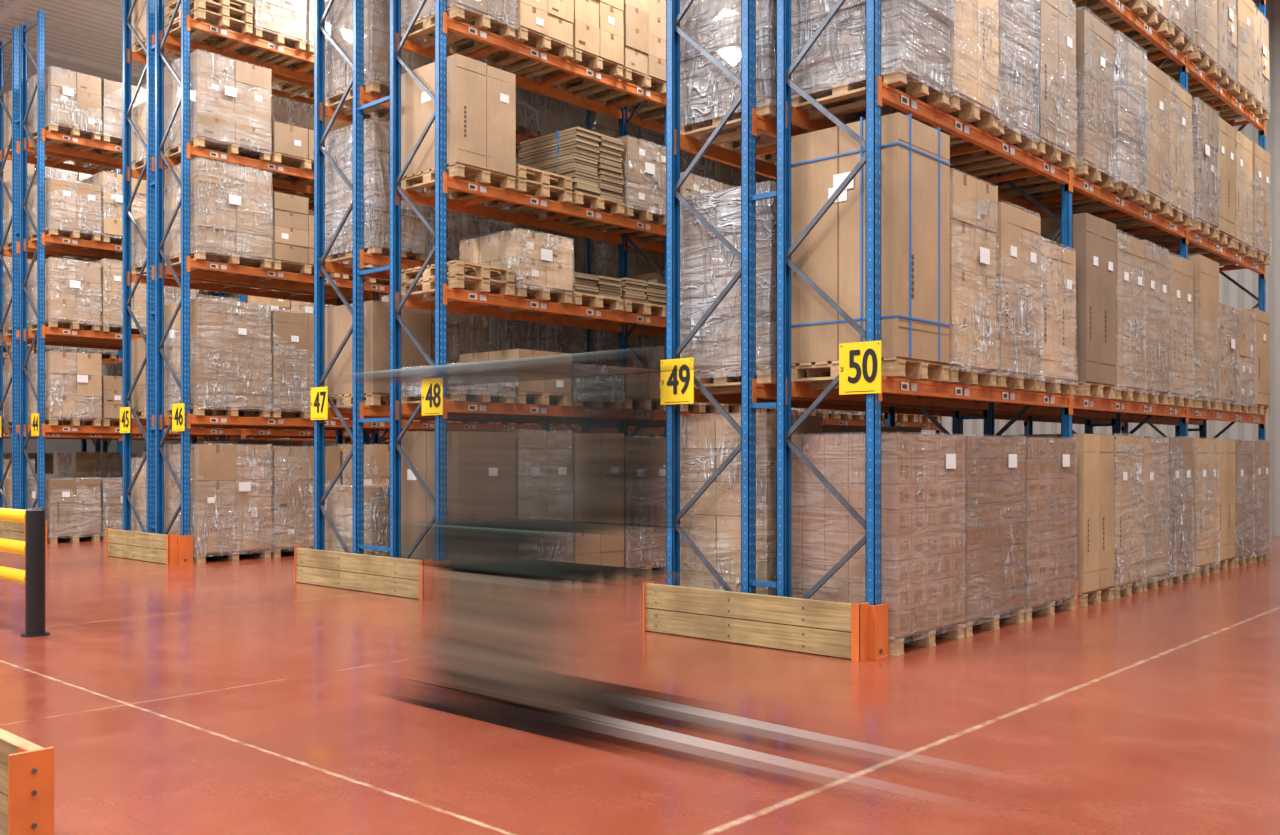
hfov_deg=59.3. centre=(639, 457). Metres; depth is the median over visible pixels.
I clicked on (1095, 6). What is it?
wooden pallet
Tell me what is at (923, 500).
wooden pallet
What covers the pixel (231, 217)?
wooden pallet
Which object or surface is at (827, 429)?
wooden pallet
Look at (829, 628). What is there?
guard
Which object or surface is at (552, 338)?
pallet
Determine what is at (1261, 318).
wooden pallet
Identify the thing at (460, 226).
pallet
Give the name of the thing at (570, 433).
wooden pallet
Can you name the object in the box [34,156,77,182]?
wooden pallet
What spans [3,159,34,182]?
wooden pallet
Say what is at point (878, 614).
protector
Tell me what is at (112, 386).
wooden pallet
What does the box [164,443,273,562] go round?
wooden pallet
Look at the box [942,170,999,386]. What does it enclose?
wooden pallet
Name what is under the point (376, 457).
wooden pallet
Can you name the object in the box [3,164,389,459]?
rack
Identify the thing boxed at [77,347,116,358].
wooden pallet
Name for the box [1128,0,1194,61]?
wooden pallet
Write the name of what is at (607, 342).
pallet
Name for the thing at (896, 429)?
wooden pallet
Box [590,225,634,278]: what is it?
pallet
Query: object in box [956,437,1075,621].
wooden pallet
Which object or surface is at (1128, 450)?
wooden pallet
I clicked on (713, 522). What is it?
wooden pallet
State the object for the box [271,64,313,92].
wooden pallet
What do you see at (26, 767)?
guard
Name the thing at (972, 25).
wooden pallet
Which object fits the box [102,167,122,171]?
wooden pallet
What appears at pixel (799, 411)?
pallet
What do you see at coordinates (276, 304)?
wooden pallet
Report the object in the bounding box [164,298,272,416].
wooden pallet
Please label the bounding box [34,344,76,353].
wooden pallet
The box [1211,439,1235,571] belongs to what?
wooden pallet
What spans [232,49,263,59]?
wooden pallet
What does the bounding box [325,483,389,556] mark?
wooden pallet
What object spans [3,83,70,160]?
wooden pallet
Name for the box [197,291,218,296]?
wooden pallet
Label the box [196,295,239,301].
wooden pallet
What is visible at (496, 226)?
pallet
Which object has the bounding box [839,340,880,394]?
number sign
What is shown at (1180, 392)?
wooden pallet
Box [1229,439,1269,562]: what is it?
wooden pallet
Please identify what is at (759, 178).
wooden pallet
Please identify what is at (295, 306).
wooden pallet
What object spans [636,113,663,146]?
pallet
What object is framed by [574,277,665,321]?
wooden pallet
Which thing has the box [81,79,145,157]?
wooden pallet
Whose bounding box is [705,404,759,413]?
wooden pallet
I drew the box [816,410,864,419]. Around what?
pallet
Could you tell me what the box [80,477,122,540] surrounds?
wooden pallet
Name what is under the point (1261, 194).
wooden pallet
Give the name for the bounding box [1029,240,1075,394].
wooden pallet
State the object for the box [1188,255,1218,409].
wooden pallet
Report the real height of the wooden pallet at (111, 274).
1.302 m
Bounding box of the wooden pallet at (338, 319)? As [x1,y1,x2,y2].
[325,300,430,407]
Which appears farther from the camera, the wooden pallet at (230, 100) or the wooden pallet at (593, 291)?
the wooden pallet at (230, 100)
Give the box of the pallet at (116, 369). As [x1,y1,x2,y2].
[103,362,122,376]
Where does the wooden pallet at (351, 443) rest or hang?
on the floor
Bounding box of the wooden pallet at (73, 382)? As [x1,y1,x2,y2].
[29,351,101,425]
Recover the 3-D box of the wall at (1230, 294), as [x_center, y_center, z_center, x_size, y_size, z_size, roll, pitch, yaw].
[6.558,-4.000,26.586,50.000,11.000,0.200,0,0,42]
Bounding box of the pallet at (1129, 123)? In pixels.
[1028,31,1147,210]
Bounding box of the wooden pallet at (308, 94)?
[288,85,313,98]
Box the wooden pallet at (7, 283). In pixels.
[3,270,59,335]
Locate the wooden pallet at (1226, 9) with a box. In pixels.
[1188,0,1236,98]
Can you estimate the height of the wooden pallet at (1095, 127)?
1.672 m
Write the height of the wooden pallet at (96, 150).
0.872 m
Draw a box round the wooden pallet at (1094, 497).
[1000,434,1113,606]
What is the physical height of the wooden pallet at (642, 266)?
1.032 m
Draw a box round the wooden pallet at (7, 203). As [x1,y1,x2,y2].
[3,175,70,254]
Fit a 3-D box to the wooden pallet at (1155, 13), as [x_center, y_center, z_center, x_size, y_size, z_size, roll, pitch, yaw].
[5.504,-5.697,13.198,1.105,1.472,0.884,0,0,43]
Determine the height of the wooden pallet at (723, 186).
0.742 m
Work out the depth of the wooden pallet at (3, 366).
24.00 m
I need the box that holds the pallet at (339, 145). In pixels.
[325,119,433,267]
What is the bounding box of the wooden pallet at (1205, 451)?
[1146,437,1218,577]
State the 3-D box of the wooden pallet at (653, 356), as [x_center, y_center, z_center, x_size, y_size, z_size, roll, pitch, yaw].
[0.452,-1.042,15.384,1.095,0.882,0.872,0,0,42]
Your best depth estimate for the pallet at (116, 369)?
21.93 m
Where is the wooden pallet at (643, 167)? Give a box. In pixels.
[571,136,665,231]
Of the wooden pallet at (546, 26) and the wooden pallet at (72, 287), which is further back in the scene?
the wooden pallet at (72, 287)
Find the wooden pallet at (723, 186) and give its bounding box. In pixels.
[722,185,732,189]
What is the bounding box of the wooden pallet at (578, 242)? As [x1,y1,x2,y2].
[536,213,584,272]
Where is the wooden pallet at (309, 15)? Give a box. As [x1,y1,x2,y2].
[275,0,327,72]
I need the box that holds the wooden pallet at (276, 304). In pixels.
[225,288,289,311]
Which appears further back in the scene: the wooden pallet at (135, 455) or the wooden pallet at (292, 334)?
the wooden pallet at (135, 455)
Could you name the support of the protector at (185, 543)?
on the floor
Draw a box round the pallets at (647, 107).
[628,90,663,123]
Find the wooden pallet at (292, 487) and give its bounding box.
[241,445,340,557]
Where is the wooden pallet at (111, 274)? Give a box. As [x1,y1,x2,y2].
[80,258,145,334]
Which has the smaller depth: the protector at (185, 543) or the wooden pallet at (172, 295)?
the protector at (185, 543)
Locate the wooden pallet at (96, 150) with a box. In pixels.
[62,148,118,169]
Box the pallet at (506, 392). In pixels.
[401,363,517,403]
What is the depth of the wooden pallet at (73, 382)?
19.73 m
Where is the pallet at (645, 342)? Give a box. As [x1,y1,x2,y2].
[633,325,663,348]
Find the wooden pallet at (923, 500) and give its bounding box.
[791,433,964,655]
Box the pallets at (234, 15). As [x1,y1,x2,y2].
[164,0,252,48]
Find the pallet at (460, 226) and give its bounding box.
[410,194,489,263]
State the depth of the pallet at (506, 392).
12.46 m
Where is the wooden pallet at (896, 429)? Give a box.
[881,426,920,458]
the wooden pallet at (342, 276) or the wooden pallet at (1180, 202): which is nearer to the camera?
the wooden pallet at (1180, 202)
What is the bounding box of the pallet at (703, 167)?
[680,150,712,179]
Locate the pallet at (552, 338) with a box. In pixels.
[530,311,586,402]
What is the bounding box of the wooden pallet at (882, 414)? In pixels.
[816,412,884,420]
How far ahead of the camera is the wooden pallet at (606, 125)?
15.95 m
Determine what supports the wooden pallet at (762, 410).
on the rack at (397, 411)
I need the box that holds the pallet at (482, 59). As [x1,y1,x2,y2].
[385,46,484,115]
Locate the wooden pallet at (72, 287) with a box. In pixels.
[27,258,101,330]
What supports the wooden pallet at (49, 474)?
on the floor
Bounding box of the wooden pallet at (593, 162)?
[518,126,624,224]
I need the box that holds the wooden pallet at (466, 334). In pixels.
[382,295,485,404]
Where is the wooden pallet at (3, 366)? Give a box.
[3,366,3,426]
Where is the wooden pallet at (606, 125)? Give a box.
[590,101,637,138]
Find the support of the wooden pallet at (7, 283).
on the rack at (21, 250)
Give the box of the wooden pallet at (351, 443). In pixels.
[343,442,389,444]
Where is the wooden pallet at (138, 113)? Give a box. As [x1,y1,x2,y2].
[131,102,208,174]
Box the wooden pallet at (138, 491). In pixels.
[131,458,227,553]
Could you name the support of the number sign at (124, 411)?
attached to the rack at (158, 42)
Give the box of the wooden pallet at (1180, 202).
[1104,78,1191,231]
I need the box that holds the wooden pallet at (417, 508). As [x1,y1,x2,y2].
[401,431,453,559]
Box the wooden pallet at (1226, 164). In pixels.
[1157,116,1234,250]
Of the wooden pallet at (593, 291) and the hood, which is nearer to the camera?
the hood
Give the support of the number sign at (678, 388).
attached to the rack at (959, 402)
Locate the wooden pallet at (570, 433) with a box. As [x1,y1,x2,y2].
[567,432,572,562]
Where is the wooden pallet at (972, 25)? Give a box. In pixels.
[851,0,1000,138]
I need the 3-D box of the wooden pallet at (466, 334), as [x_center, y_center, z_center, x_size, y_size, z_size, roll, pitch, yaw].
[-2.635,-1.332,14.361,1.100,1.462,0.880,0,0,42]
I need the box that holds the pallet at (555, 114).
[516,76,581,155]
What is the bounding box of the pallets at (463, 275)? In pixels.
[401,260,514,302]
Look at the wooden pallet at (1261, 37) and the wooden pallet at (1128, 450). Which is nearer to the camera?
the wooden pallet at (1128, 450)
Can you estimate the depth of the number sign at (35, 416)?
19.43 m
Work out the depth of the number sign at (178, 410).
15.86 m
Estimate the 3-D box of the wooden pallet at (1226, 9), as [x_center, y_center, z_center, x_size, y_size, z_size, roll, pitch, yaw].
[7.412,-5.697,15.290,1.100,1.472,0.890,0,0,42]
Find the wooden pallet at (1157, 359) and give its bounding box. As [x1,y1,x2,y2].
[1135,241,1169,404]
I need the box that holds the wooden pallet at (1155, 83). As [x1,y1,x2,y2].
[1072,59,1171,221]
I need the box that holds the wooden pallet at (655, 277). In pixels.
[628,271,663,328]
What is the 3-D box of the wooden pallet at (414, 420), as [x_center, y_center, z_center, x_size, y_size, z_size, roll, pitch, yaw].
[-3.840,-1.464,19.276,1.073,1.746,0.844,0,0,42]
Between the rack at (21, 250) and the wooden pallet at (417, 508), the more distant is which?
the rack at (21, 250)
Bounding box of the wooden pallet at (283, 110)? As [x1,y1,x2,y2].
[268,94,313,195]
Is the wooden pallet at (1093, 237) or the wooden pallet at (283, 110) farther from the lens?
the wooden pallet at (283, 110)
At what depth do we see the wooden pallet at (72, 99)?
19.75 m
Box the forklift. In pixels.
[370,351,807,767]
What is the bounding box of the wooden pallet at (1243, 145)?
[1169,130,1253,260]
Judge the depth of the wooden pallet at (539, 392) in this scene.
12.97 m
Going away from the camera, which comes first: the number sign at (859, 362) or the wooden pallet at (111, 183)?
the number sign at (859, 362)
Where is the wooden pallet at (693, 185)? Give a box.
[628,172,721,243]
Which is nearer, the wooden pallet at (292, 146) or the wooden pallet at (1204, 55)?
the wooden pallet at (1204, 55)
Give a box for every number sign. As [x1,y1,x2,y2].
[31,413,38,435]
[120,407,129,432]
[172,403,184,430]
[311,387,327,419]
[422,383,442,415]
[661,358,693,404]
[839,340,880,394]
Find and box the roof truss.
[0,0,304,170]
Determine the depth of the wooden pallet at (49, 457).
25.85 m
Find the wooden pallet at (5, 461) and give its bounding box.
[3,459,34,507]
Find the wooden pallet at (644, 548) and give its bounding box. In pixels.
[624,438,665,575]
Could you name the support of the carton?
on the rack at (959, 402)
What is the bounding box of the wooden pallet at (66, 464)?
[53,452,120,477]
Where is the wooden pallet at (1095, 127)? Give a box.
[995,7,1115,200]
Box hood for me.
[421,523,663,581]
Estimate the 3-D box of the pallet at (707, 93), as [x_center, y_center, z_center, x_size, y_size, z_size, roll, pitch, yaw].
[0.940,-3.734,9.923,1.117,1.806,0.869,0,0,42]
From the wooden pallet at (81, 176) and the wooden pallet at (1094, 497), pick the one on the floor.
the wooden pallet at (1094, 497)
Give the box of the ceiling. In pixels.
[0,0,370,147]
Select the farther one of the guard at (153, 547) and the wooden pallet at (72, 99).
the wooden pallet at (72, 99)
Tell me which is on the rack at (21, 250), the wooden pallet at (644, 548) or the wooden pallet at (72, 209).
the wooden pallet at (72, 209)
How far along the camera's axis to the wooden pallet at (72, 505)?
19.76 m
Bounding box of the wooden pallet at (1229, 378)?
[1212,303,1239,411]
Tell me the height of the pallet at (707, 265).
1.666 m
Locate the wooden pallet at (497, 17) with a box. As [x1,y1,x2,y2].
[401,0,517,55]
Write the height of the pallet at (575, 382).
0.506 m
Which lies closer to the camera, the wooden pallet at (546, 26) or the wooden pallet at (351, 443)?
the wooden pallet at (546, 26)
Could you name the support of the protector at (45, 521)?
on the floor
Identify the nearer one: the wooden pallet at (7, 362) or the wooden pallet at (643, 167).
the wooden pallet at (643, 167)
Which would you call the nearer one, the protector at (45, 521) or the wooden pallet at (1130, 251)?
the wooden pallet at (1130, 251)
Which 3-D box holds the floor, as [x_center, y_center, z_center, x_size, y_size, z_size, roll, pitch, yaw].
[-4.257,1.600,14.659,50.000,0.200,32.000,0,0,42]
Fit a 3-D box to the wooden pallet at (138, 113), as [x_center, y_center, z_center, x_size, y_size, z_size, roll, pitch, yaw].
[-7.187,-4.892,17.291,1.088,0.982,0.868,0,0,42]
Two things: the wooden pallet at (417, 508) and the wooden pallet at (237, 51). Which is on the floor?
the wooden pallet at (417, 508)
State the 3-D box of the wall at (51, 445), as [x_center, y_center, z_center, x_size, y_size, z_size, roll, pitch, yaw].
[-22.851,-4.000,31.519,0.200,11.000,32.000,0,0,42]
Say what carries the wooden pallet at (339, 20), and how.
on the rack at (397, 411)
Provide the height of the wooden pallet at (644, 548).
1.762 m
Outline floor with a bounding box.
[0,536,1279,834]
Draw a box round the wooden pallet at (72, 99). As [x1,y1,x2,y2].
[27,66,101,149]
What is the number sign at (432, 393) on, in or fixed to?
attached to the rack at (397, 411)
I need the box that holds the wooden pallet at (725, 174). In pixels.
[710,159,740,186]
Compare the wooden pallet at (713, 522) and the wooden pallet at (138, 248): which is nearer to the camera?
the wooden pallet at (713, 522)
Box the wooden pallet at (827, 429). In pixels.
[821,425,865,458]
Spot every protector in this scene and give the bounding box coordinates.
[45,521,47,543]
[178,535,192,563]
[869,603,889,659]
[1055,581,1078,607]
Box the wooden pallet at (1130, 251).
[1106,229,1146,401]
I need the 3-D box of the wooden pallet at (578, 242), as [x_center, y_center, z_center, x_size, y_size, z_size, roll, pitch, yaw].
[-1.441,-3.032,15.658,1.106,1.322,0.876,0,0,43]
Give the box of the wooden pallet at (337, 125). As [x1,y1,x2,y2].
[308,104,350,202]
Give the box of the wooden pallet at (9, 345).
[3,304,33,353]
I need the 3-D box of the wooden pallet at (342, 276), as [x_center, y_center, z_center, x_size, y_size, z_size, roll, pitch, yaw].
[-4.669,-3.407,18.390,1.106,1.212,1.186,0,0,42]
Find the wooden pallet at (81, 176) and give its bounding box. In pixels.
[76,172,93,181]
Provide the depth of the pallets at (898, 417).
19.15 m
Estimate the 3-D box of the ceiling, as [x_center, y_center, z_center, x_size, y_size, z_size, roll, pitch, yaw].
[-4.257,-9.600,14.659,50.000,0.200,32.000,0,0,42]
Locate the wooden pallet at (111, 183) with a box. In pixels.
[79,172,145,250]
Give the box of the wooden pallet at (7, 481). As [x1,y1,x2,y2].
[4,477,69,538]
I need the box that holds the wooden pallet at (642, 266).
[633,232,663,274]
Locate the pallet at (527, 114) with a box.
[498,65,540,137]
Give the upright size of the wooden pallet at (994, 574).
1.690 m
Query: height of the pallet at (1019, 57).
1.666 m
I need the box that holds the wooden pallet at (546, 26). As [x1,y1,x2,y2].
[464,0,573,75]
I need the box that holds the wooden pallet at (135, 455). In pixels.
[131,452,145,458]
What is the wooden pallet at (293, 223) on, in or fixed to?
on the rack at (158, 42)
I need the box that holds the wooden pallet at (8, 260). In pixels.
[3,207,34,275]
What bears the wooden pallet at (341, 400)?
on the rack at (158, 42)
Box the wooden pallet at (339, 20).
[325,0,429,120]
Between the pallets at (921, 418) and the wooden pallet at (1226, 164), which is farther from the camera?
the pallets at (921, 418)
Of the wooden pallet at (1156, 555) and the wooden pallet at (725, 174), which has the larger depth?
the wooden pallet at (725, 174)
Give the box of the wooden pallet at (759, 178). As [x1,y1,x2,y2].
[756,174,775,184]
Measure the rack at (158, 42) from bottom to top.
9.200 m
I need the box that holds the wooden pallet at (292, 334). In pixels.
[240,310,339,418]
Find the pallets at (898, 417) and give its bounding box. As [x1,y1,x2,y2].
[895,414,917,421]
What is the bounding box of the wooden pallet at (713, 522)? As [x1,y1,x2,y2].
[680,414,822,595]
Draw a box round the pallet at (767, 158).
[739,119,829,164]
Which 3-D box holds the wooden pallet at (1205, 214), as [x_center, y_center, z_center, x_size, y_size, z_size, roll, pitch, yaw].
[6.829,-3.652,14.637,1.103,1.642,0.884,0,0,43]
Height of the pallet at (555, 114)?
1.536 m
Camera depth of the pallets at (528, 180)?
13.07 m
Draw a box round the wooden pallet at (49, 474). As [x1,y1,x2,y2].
[36,473,53,476]
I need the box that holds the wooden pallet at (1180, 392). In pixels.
[1164,255,1192,406]
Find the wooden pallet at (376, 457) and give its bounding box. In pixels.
[307,443,389,548]
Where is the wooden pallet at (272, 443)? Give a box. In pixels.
[204,441,301,446]
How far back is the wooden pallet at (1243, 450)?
15.58 m
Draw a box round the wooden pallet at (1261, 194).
[1215,143,1270,267]
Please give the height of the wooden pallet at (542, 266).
0.762 m
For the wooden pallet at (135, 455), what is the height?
1.602 m
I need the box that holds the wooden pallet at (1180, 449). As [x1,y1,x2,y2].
[1137,436,1194,584]
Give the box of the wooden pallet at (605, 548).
[572,433,623,566]
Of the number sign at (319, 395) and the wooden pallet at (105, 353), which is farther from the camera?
the wooden pallet at (105, 353)
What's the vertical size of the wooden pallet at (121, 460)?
1.462 m
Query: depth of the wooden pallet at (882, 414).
18.75 m
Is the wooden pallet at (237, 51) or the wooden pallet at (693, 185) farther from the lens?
the wooden pallet at (237, 51)
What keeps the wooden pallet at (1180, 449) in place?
on the floor
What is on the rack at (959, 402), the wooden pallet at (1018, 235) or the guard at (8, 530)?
the wooden pallet at (1018, 235)
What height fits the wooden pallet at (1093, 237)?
1.844 m
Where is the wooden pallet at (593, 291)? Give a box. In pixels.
[522,272,623,316]
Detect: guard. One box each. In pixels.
[0,521,24,540]
[0,728,53,834]
[106,528,177,564]
[294,547,427,600]
[643,581,868,661]
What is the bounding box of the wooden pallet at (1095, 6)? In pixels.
[1073,0,1143,19]
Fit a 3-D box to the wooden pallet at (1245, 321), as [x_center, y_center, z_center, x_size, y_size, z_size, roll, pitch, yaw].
[8.024,-1.317,15.930,1.097,1.412,0.870,0,0,42]
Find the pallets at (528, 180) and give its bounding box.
[463,164,571,213]
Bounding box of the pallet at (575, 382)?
[526,378,580,406]
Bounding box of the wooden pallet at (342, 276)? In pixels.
[309,210,389,287]
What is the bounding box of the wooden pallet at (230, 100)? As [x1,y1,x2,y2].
[164,49,271,167]
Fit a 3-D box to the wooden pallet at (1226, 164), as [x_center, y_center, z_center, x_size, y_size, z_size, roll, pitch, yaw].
[7.403,-3.645,15.302,1.063,1.629,0.844,0,0,42]
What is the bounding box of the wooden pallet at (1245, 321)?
[1231,308,1256,413]
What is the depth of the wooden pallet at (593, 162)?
13.60 m
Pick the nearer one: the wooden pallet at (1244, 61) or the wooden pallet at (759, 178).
the wooden pallet at (1244, 61)
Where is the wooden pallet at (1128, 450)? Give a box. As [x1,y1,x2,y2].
[1107,433,1144,598]
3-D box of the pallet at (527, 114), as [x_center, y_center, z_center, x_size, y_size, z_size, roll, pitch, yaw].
[-2.019,-5.019,14.992,1.124,1.536,0.875,0,0,42]
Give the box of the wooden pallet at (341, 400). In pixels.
[308,399,401,420]
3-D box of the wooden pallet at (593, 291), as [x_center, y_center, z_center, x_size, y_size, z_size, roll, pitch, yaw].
[-0.869,-2.008,13.956,1.060,0.394,0.844,0,0,42]
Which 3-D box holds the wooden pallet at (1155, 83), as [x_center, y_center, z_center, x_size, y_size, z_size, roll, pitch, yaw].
[5.515,-3.637,13.178,1.097,1.612,0.884,0,0,42]
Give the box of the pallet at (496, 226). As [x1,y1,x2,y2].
[485,157,538,235]
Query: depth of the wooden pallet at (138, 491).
17.14 m
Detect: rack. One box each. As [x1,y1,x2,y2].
[0,10,389,509]
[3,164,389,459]
[123,0,663,535]
[314,0,941,558]
[666,0,1265,605]
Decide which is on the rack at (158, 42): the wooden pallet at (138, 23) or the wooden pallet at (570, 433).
the wooden pallet at (138, 23)
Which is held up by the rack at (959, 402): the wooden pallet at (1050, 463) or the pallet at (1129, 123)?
the pallet at (1129, 123)
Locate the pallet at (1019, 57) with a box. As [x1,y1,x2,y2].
[950,0,1039,165]
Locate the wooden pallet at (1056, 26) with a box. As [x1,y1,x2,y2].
[950,0,1076,179]
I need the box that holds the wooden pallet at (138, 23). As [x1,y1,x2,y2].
[131,0,210,59]
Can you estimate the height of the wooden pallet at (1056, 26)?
1.612 m
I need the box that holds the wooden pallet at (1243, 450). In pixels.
[1234,441,1252,566]
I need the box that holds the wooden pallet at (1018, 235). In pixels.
[990,202,1043,390]
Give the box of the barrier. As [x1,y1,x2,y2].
[0,508,49,636]
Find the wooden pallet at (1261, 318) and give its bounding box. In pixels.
[1240,308,1269,415]
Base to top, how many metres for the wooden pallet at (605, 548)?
1.791 m
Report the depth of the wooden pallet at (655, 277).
15.09 m
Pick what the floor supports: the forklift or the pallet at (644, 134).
the forklift
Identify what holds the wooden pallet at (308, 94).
on the rack at (158, 42)
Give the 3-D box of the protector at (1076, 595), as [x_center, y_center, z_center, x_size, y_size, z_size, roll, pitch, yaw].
[4.251,1.370,11.186,0.165,0.260,0.195,0,0,42]
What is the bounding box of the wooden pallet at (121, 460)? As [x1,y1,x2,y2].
[121,460,122,476]
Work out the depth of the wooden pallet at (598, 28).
13.68 m
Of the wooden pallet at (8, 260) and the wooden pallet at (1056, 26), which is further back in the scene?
the wooden pallet at (8, 260)
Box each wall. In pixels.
[3,290,327,452]
[328,0,1279,535]
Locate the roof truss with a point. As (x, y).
(10, 9)
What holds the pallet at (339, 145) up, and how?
on the rack at (397, 411)
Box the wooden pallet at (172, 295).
[138,278,195,333]
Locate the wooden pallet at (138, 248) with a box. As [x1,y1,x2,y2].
[131,211,214,279]
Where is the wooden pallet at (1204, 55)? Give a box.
[1151,0,1216,82]
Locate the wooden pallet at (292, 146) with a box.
[250,121,328,184]
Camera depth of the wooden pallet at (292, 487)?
17.00 m
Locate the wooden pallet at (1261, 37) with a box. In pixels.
[1218,8,1269,122]
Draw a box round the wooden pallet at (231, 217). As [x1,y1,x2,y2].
[164,157,272,274]
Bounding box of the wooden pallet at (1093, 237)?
[1041,212,1115,398]
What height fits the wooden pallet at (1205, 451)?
1.752 m
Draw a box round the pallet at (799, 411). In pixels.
[795,408,830,417]
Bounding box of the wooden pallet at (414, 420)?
[413,420,453,422]
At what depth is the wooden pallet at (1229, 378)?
14.91 m
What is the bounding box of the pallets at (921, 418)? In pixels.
[915,415,941,422]
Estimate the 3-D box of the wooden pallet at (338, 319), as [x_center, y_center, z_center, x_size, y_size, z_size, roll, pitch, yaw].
[-3.208,-1.211,13.687,1.063,1.220,0.844,0,0,42]
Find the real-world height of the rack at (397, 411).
8.600 m
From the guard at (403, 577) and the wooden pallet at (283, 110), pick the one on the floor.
the guard at (403, 577)
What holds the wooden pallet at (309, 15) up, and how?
on the rack at (158, 42)
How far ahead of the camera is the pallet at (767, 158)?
10.81 m
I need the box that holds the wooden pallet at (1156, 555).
[1141,436,1169,591]
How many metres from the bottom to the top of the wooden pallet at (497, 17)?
1.312 m
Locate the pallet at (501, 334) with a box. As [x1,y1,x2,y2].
[485,317,539,351]
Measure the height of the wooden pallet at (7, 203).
1.262 m
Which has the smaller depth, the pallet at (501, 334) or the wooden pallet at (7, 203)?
the pallet at (501, 334)
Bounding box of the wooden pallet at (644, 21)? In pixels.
[571,0,665,108]
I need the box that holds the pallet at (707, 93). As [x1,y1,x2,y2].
[680,0,810,152]
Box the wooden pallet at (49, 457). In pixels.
[3,453,53,473]
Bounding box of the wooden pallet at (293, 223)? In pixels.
[242,192,340,283]
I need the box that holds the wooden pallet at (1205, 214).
[1121,97,1219,245]
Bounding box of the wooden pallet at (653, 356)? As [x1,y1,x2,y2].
[628,346,721,412]
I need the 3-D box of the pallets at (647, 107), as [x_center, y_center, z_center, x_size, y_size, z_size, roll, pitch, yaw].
[0.438,-4.920,15.395,1.062,0.438,0.844,0,0,42]
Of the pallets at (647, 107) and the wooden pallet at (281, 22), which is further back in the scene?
the wooden pallet at (281, 22)
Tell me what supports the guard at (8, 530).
on the floor
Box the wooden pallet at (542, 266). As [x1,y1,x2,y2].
[459,228,572,307]
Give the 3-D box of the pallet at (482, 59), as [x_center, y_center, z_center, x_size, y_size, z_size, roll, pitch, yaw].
[-2.614,-4.754,14.346,1.124,1.006,0.874,0,0,42]
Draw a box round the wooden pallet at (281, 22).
[228,0,305,63]
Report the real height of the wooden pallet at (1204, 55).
1.472 m
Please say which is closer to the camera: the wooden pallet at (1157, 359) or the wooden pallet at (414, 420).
the wooden pallet at (1157, 359)
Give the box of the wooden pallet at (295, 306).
[289,300,327,314]
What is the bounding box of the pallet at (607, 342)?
[590,320,638,363]
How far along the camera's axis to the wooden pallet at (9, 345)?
24.20 m
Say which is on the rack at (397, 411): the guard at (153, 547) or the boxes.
the boxes
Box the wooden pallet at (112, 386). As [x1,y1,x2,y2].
[80,376,145,426]
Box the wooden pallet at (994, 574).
[905,436,1024,636]
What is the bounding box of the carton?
[791,112,950,382]
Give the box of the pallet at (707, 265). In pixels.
[680,180,807,388]
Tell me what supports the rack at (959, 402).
on the floor
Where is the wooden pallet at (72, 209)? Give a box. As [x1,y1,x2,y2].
[27,178,102,246]
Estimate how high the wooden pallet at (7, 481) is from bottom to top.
1.132 m
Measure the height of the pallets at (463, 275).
0.291 m
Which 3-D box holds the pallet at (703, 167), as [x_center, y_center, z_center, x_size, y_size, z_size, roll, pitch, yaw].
[0.473,-4.964,17.755,1.110,1.426,0.870,0,0,43]
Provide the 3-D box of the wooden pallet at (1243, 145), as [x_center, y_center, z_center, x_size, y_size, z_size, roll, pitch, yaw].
[7.993,-3.652,15.958,1.102,1.642,0.880,0,0,42]
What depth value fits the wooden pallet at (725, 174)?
17.98 m
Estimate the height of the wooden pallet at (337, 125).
1.492 m
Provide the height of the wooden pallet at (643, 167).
0.992 m
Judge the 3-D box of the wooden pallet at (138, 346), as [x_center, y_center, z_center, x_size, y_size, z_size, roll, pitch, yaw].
[-7.184,-1.199,17.293,1.071,1.216,0.844,0,0,42]
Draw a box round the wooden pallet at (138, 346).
[131,338,211,418]
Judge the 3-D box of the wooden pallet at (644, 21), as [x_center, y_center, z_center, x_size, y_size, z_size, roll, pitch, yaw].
[-0.280,-5.299,14.619,1.069,1.196,0.844,0,0,43]
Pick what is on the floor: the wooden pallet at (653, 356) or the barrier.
the barrier
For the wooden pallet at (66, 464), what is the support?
on the floor
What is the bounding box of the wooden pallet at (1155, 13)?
[1101,0,1169,41]
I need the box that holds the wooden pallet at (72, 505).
[28,477,100,543]
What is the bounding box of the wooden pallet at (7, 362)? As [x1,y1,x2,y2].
[4,358,70,426]
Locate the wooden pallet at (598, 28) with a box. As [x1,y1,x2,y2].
[520,0,623,92]
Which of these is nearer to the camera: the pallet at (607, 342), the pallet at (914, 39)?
the pallet at (914, 39)
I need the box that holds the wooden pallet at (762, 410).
[760,408,795,414]
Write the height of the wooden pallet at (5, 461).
1.462 m
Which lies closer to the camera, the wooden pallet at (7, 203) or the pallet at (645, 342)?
the pallet at (645, 342)
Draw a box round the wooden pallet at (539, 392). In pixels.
[460,349,571,405]
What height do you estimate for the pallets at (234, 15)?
0.438 m
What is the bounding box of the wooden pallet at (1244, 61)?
[1199,0,1255,112]
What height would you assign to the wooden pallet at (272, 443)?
1.756 m
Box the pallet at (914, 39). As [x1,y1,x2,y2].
[791,0,950,123]
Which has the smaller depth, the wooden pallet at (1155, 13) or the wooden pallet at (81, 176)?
the wooden pallet at (1155, 13)

